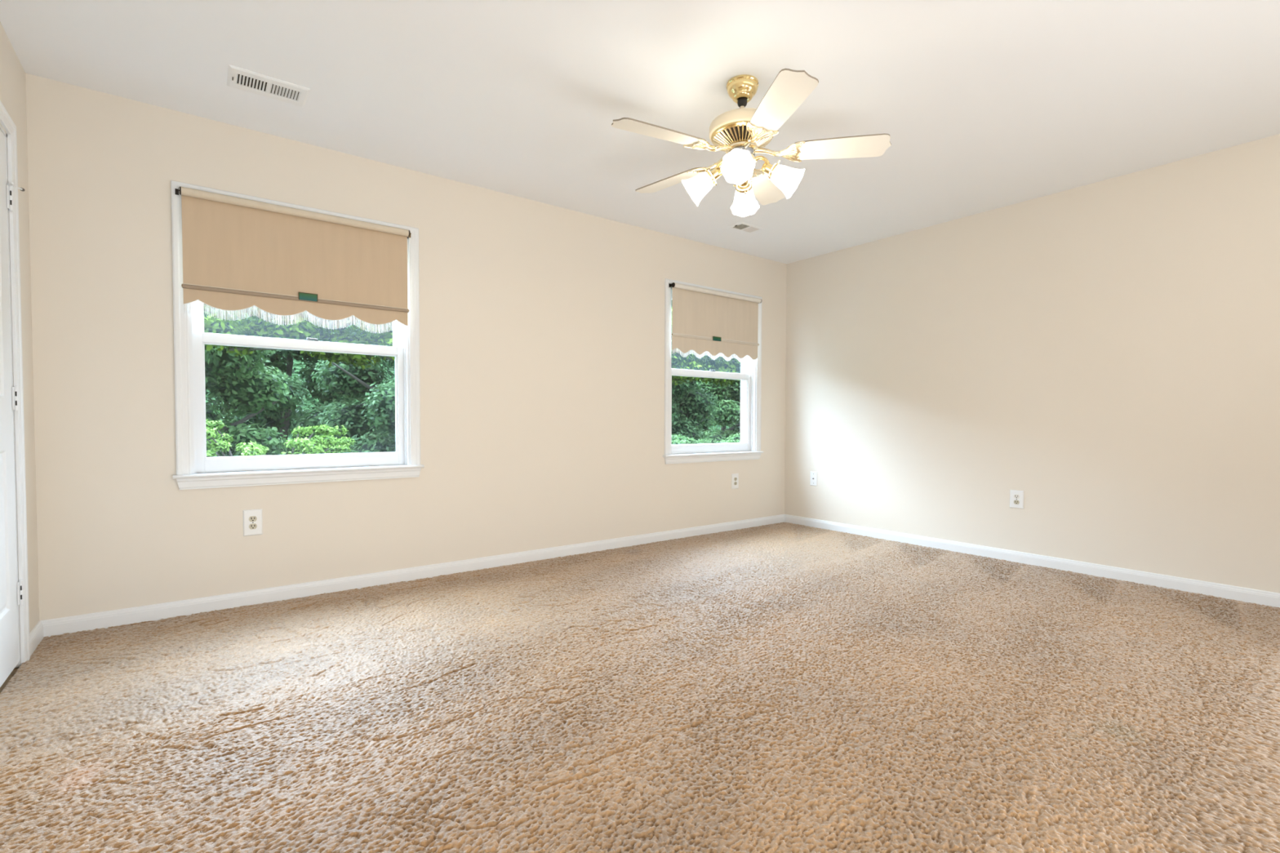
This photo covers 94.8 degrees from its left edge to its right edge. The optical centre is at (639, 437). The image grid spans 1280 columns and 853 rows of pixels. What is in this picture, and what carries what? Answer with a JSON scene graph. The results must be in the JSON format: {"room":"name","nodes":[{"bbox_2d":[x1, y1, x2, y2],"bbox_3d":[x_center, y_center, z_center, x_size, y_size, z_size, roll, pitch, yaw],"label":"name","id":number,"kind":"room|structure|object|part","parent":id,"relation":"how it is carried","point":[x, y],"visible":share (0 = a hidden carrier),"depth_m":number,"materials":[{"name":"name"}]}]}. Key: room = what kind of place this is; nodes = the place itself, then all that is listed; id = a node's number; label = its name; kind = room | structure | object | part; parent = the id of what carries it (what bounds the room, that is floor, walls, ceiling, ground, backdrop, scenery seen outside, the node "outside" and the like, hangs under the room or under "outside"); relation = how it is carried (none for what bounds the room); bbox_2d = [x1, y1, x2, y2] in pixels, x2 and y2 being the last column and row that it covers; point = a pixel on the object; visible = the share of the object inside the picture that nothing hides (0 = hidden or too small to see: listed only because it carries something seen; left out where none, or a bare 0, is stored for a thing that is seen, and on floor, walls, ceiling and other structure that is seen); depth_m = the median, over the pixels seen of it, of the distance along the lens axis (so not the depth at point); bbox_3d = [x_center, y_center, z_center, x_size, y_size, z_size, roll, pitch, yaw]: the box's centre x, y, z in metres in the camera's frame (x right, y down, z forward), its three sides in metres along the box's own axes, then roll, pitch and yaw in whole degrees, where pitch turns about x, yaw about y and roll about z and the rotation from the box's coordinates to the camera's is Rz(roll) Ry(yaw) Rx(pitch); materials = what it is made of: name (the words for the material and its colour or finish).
{"room":"empty bedroom","nodes":[
{"label":"empty bedroom","id":0,"kind":"room"},
{"bbox_2d":[0,667,18,693],"bbox_3d":[0.740,1.028,2.294,5.333,0.234,4.850,-1,2,-37],"label":"floor","id":1,"kind":"structure","parent":0,"point":[12,673],"depth_m":2.21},
{"bbox_2d":[0,522,1279,852],"bbox_3d":[0.546,0.894,2.545,5.025,0.022,3.896,-1,2,-37],"label":"carpet","id":2,"kind":"object","parent":1,"relation":"on","point":[782,687],"visible":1,"depth_m":1.91,"materials":[{"name":"beige carpet"}]},
{"bbox_2d":[0,22,39,667],"bbox_3d":[-1.289,-0.145,0.634,0.170,2.760,4.700,-1,2,-37],"label":"door frame","id":3,"kind":"structure","parent":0,"point":[12,74],"depth_m":2.46,"materials":[{"name":"beige paint"}]},
{"bbox_2d":[0,100,30,687],"bbox_3d":[-2.252,-0.151,1.948,0.175,2.120,0.996,-1,2,-37],"label":"door","id":4,"kind":"structure","parent":3,"relation":"in","point":[15,643],"depth_m":2.25,"materials":[{"name":"white wood"}]},
{"bbox_3d":[-2.285,-0.445,2.079,0.009,0.605,0.232,-1,2,-37],"label":"panel","id":5,"kind":"part","parent":4,"relation":"part of","materials":[{"name":"white paint"}]},
{"bbox_3d":[-2.288,0.350,2.100,0.009,0.605,0.232,-1,2,-37],"label":"panel","id":6,"kind":"part","parent":4,"relation":"part of","materials":[{"name":"white paint"}]},
{"bbox_2d":[29,620,43,656],"bbox_3d":[-2.546,0.852,2.477,0.014,0.084,0.292,-1,2,-37],"label":"baseboard","id":7,"kind":"structure","parent":3,"relation":"attached to","point":[36,635],"depth_m":2.48,"materials":[{"name":"white wood"}]},
{"bbox_2d":[25,72,786,620],"bbox_3d":[-0.673,-0.239,4.136,5.333,2.760,0.150,-1,2,-37],"label":"wall","id":8,"kind":"structure","parent":0,"point":[542,325],"depth_m":3.40,"materials":[{"name":"beige paint"}]},
{"bbox_2d":[243,508,262,536],"bbox_3d":[-2.005,0.442,3.051,0.084,0.134,0.008,-1,2,-37],"label":"wall outlet","id":9,"kind":"object","parent":8,"relation":"attached to","point":[252,518],"visible":1,"depth_m":3.05,"materials":[{"name":"white plastic"}]},
{"bbox_2d":[248,523,257,528],"bbox_3d":[-2.004,0.462,3.050,0.034,0.028,0.004,-1,2,-37],"label":"receptacle","id":10,"kind":"object","parent":9,"relation":"attached to","point":[251,526],"depth_m":3.05,"materials":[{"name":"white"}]},
{"bbox_2d":[248,515,257,521],"bbox_3d":[-2.004,0.423,3.049,0.034,0.028,0.004,-1,2,-37],"label":"receptacle","id":11,"kind":"object","parent":9,"relation":"attached to","point":[251,518],"depth_m":3.05,"materials":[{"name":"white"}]},
{"bbox_2d":[170,180,424,489],"bbox_3d":[-1.832,-0.496,3.248,1.184,1.486,0.219,-1,2,-37],"label":"window","id":12,"kind":"structure","parent":8,"relation":"in","point":[194,470],"depth_m":3.12,"materials":[{"name":"white"}]},
{"bbox_2d":[174,186,411,333],"bbox_3d":[-1.777,-0.894,3.139,1.093,0.617,0.048,-1,2,-37],"label":"roller shade","id":13,"kind":"object","parent":12,"relation":"attached to","point":[239,254],"visible":1,"depth_m":3.10,"materials":[{"name":"beige fabric"}]},
{"bbox_2d":[299,293,316,301],"bbox_3d":[-1.772,-0.747,3.145,0.083,0.035,0.001,-1,2,-37],"label":"print","id":14,"kind":"object","parent":13,"relation":"attached to","point":[303,296],"depth_m":3.14},
{"bbox_3d":[-1.853,-0.832,3.268,1.014,0.675,0.035,-1,2,-37],"label":"sash","id":15,"kind":"part","parent":12,"relation":"part of","materials":[{"name":"white wood"}]},
{"bbox_3d":[-1.788,0.184,3.207,1.184,0.018,0.069,-1,2,-37],"label":"sill","id":16,"kind":"part","parent":12,"relation":"part of","materials":[{"name":"white wood"}]},
{"bbox_3d":[-1.827,-0.178,3.249,1.014,0.703,0.038,-1,2,-37],"label":"sash","id":17,"kind":"part","parent":12,"relation":"part of","materials":[{"name":"white plastic"}]},
{"bbox_2d":[40,514,784,637],"bbox_3d":[-0.627,0.812,4.099,5.033,0.084,0.014,-1,2,-37],"label":"baseboard","id":18,"kind":"structure","parent":8,"relation":"attached to","point":[57,626],"depth_m":3.32,"materials":[{"name":"white wood"}]},
{"bbox_2d":[662,278,763,464],"bbox_3d":[0.603,-0.529,5.086,1.156,1.472,0.219,-1,2,-37],"label":"window","id":19,"kind":"structure","parent":8,"relation":"in","point":[748,447],"depth_m":5.10,"materials":[{"name":"white"}]},
{"bbox_3d":[0.583,-0.864,5.106,0.986,0.666,0.035,-1,2,-37],"label":"sash","id":20,"kind":"part","parent":19,"relation":"part of","materials":[{"name":"white"}]},
{"bbox_3d":[0.608,-0.216,5.087,0.986,0.699,0.038,-1,2,-37],"label":"sash","id":21,"kind":"part","parent":19,"relation":"part of","materials":[{"name":"white"}]},
{"bbox_3d":[0.647,0.144,5.045,1.156,0.018,0.069,-1,2,-37],"label":"sill","id":22,"kind":"part","parent":19,"relation":"part of","materials":[{"name":"white wood"}]},
{"bbox_2d":[668,282,761,364],"bbox_3d":[0.666,-0.941,4.982,1.058,0.582,0.048,-1,2,-37],"label":"roller shade","id":23,"kind":"object","parent":19,"relation":"attached to","point":[716,322],"visible":1,"depth_m":4.96,"materials":[{"name":"beige fabric"}]},
{"bbox_2d":[713,337,720,341],"bbox_3d":[0.650,-0.829,4.971,0.089,0.030,0.001,-1,2,-37],"label":"print","id":24,"kind":"object","parent":23,"relation":"attached to","point":[715,339],"depth_m":4.97},
{"bbox_3d":[0.562,-0.217,5.149,0.954,0.700,0.008,-1,2,-37],"label":"screen frame","id":25,"kind":"part","parent":19,"relation":"part of","materials":[{"name":"white plastic"}]},
{"bbox_2d":[731,473,738,488],"bbox_3d":[0.842,0.389,5.199,0.084,0.134,0.008,-1,2,-37],"label":"wall outlet","id":26,"kind":"object","parent":8,"relation":"attached to","point":[735,477],"visible":1,"depth_m":5.19,"materials":[{"name":"white plastic"}]},
{"bbox_2d":[0,0,1279,263],"bbox_3d":[0.731,-1.645,2.241,5.333,0.200,4.900,-1,2,-37],"label":"ceiling","id":27,"kind":"structure","parent":0,"point":[983,105],"depth_m":2.58,"materials":[{"name":"white paint"}]},
{"bbox_2d":[226,64,310,106],"bbox_3d":[-1.655,-1.555,2.626,0.300,0.012,0.192,-1,2,-37],"label":"ceiling vent","id":28,"kind":"object","parent":27,"relation":"in","point":[238,77],"visible":1,"depth_m":2.61,"materials":[{"name":"white metal"}]},
{"bbox_2d":[728,222,763,233],"bbox_3d":[0.811,-1.600,4.511,0.245,0.012,0.142,-1,2,-37],"label":"ceiling vent","id":29,"kind":"object","parent":27,"relation":"in","point":[742,226],"visible":1,"depth_m":4.49,"materials":[{"name":"white metal"}]},
{"bbox_2d":[611,68,891,217],"bbox_3d":[0.414,-1.297,2.600,1.185,0.516,1.179,-1,2,-37],"label":"ceiling fan","id":30,"kind":"object","parent":27,"relation":"hanging from","point":[742,133],"visible":1,"depth_m":2.52,"materials":[{"name":"white wood"}]},
{"bbox_3d":[0.082,-1.242,2.401,0.421,0.035,0.140,-1,2,-26],"label":"blade","id":31,"kind":"part","parent":30,"relation":"part of","materials":[{"name":"white laminate"}]},
{"bbox_3d":[0.156,-1.256,2.890,0.421,0.035,0.140,2,2,43],"label":"blade","id":32,"kind":"part","parent":30,"relation":"part of","materials":[{"name":"white laminate"}]},
{"bbox_3d":[0.261,-1.116,2.657,0.157,0.151,0.129,0,2,-5],"label":"lamp shade","id":33,"kind":"part","parent":30,"relation":"part of","materials":[{"name":"white glass"}]},
{"bbox_3d":[0.374,-1.211,2.617,0.083,0.042,0.031,1,2,19],"label":"light arm","id":34,"kind":"part","parent":30,"relation":"part of","materials":[{"name":"gold metal"}]},
{"bbox_3d":[0.391,-1.109,2.411,0.129,0.151,0.157,0,2,-5],"label":"lamp shade","id":35,"kind":"part","parent":30,"relation":"part of","materials":[{"name":"white glass"}]},
{"bbox_3d":[0.411,-1.133,2.437,0.046,0.060,0.071,1,2,21],"label":"bulb","id":36,"kind":"part","parent":30,"relation":"part of","materials":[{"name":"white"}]},
{"bbox_3d":[0.449,-1.299,2.594,0.274,0.053,0.274,-1,2,-37],"label":"brass dish","id":37,"kind":"part","parent":30,"relation":"part of","materials":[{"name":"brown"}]},
{"bbox_2d":[729,146,755,168],"bbox_3d":[0.449,-1.207,2.597,0.113,0.102,0.113,-1,2,-37],"label":"shade","id":38,"kind":"object","parent":30,"relation":"attached to","point":[751,149],"depth_m":2.55,"materials":[{"name":"white glass"}]},
{"bbox_3d":[0.507,-1.119,2.787,0.129,0.151,0.157,0,2,-5],"label":"lamp shade","id":39,"kind":"part","parent":30,"relation":"part of","materials":[{"name":"white glass"}]},
{"bbox_3d":[0.524,-1.210,2.576,0.083,0.042,0.031,1,2,19],"label":"light arm","id":40,"kind":"part","parent":30,"relation":"part of","materials":[{"name":"gold metal"}]},
{"bbox_3d":[0.631,-1.256,2.969,0.140,0.035,0.421,1,2,28],"label":"blade","id":41,"kind":"part","parent":30,"relation":"part of","materials":[{"name":"white laminate"}]},
{"bbox_3d":[0.514,-1.235,2.185,0.140,0.035,0.421,0,2,-11],"label":"blade","id":42,"kind":"part","parent":30,"relation":"part of","materials":[{"name":"white laminate"}]},
{"bbox_3d":[0.637,-1.112,2.541,0.157,0.151,0.129,0,2,-5],"label":"lamp shade","id":43,"kind":"part","parent":30,"relation":"part of","materials":[{"name":"white glass"}]},
{"bbox_3d":[0.861,-1.244,2.538,0.421,0.035,0.140,0,2,10],"label":"blade","id":44,"kind":"part","parent":30,"relation":"part of","materials":[{"name":"white laminate"}]},
{"bbox_2d":[784,133,1279,593],"bbox_3d":[2.856,-0.220,3.762,0.150,2.760,4.700,-1,2,-37],"label":"wall","id":45,"kind":"structure","parent":0,"point":[1106,353],"depth_m":3.77,"materials":[{"name":"beige paint"}]},
{"bbox_2d":[810,471,817,485],"bbox_3d":[1.572,0.376,5.341,0.016,0.130,0.075,-1,2,-37],"label":"cable jack","id":46,"kind":"object","parent":45,"relation":"attached to","point":[813,474],"visible":1,"depth_m":5.34,"materials":[{"name":"white plastic"}]},
{"bbox_2d":[1009,489,1023,508],"bbox_3d":[2.573,0.424,4.022,0.008,0.122,0.084,-1,2,-37],"label":"wall outlet","id":47,"kind":"object","parent":45,"relation":"attached to","point":[1016,497],"visible":1,"depth_m":4.02,"materials":[{"name":"white plastic"}]},
{"bbox_2d":[1013,500,1019,504],"bbox_3d":[2.571,0.444,4.021,0.004,0.028,0.034,-1,2,-37],"label":"receptacle","id":48,"kind":"object","parent":47,"relation":"attached to","point":[1015,502],"depth_m":4.02,"materials":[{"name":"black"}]},
{"bbox_2d":[1013,494,1019,498],"bbox_3d":[2.571,0.405,4.020,0.004,0.028,0.034,-1,2,-37],"label":"receptacle","id":49,"kind":"object","parent":47,"relation":"attached to","point":[1015,496],"depth_m":4.02,"materials":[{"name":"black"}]},
{"bbox_2d":[784,514,1279,608],"bbox_3d":[2.743,0.829,3.801,0.014,0.084,4.550,-1,2,-37],"label":"baseboard","id":50,"kind":"structure","parent":45,"relation":"attached to","point":[1224,591],"depth_m":3.79,"materials":[{"name":"white wood"}]},
{"label":"outside","id":51,"kind":"structure","parent":0,"visible":0},
{"bbox_3d":[-14.887,3.067,31.322,75.000,0.200,59.500,-1,2,-37],"label":"ground","id":52,"kind":"structure","parent":51,"visible":0},
{"bbox_2d":[204,306,289,457],"bbox_3d":[-8.164,-0.245,10.452,3.148,7.621,3.288,0,2,10],"label":"tree","id":53,"kind":"object","parent":52,"relation":"on","point":[228,376],"visible":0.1,"depth_m":10.76,"materials":[{"name":"green plant"}]},
{"bbox_2d":[205,419,355,457],"bbox_3d":[-4.885,1.714,7.424,2.358,3.860,1.689,-1,2,-37],"label":"shrub","id":54,"kind":"object","parent":52,"relation":"on","point":[250,449],"visible":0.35,"depth_m":7.30,"materials":[{"name":"green plant"}]},
{"bbox_2d":[215,311,367,457],"bbox_3d":[-8.705,-0.772,14.579,3.809,8.446,3.384,-1,2,-37],"label":"tree","id":55,"kind":"object","parent":52,"relation":"on","point":[280,418],"visible":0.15,"depth_m":14.49,"materials":[{"name":"green plant"}]},
{"bbox_2d":[204,303,395,369],"bbox_3d":[-4.785,0.205,9.711,4.909,6.756,1.679,-1,2,-37],"label":"tree","id":56,"kind":"object","parent":52,"relation":"on","point":[302,330],"visible":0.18,"depth_m":9.05,"materials":[{"name":"green plant"}]},
{"bbox_2d":[310,320,395,453],"bbox_3d":[-5.497,-0.281,13.253,3.484,7.562,3.365,1,2,14],"label":"tree","id":57,"kind":"object","parent":52,"relation":"on","point":[371,426],"visible":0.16,"depth_m":12.50,"materials":[{"name":"green plant"}]},
{"bbox_2d":[671,356,719,443],"bbox_3d":[0.742,-0.383,16.407,3.364,7.622,3.044,-1,2,-28],"label":"tree","id":58,"kind":"object","parent":52,"relation":"on","point":[693,408],"visible":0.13,"depth_m":15.90,"materials":[{"name":"green plant"}]},
{"bbox_2d":[671,339,740,386],"bbox_3d":[2.037,0.142,14.227,4.745,6.671,1.498,-1,2,-35],"label":"tree","id":59,"kind":"object","parent":52,"relation":"on","point":[691,362],"visible":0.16,"depth_m":13.52,"materials":[{"name":"green plant"}]},
{"bbox_2d":[671,432,740,444],"bbox_3d":[1.354,1.722,12.030,2.438,3.625,1.521,-1,2,-37],"label":"shrub","id":60,"kind":"object","parent":52,"relation":"on","point":[675,440],"visible":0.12,"depth_m":12.04,"materials":[{"name":"green plant"}]},
{"bbox_2d":[679,358,740,443],"bbox_3d":[2.747,-0.433,19.369,3.565,7.570,3.108,1,2,13],"label":"tree","id":61,"kind":"object","parent":52,"relation":"on","point":[728,410],"visible":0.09,"depth_m":18.45,"materials":[{"name":"green plant"}]},
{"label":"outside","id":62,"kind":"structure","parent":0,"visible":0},
{"bbox_2d":[204,318,732,453],"bbox_3d":[-12.410,-3.167,27.062,82.000,13.466,16.966,-1,2,-37],"label":"hillside","id":63,"kind":"structure","parent":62,"point":[295,363],"depth_m":21.83,"materials":[{"name":"green plant"}]}
]}

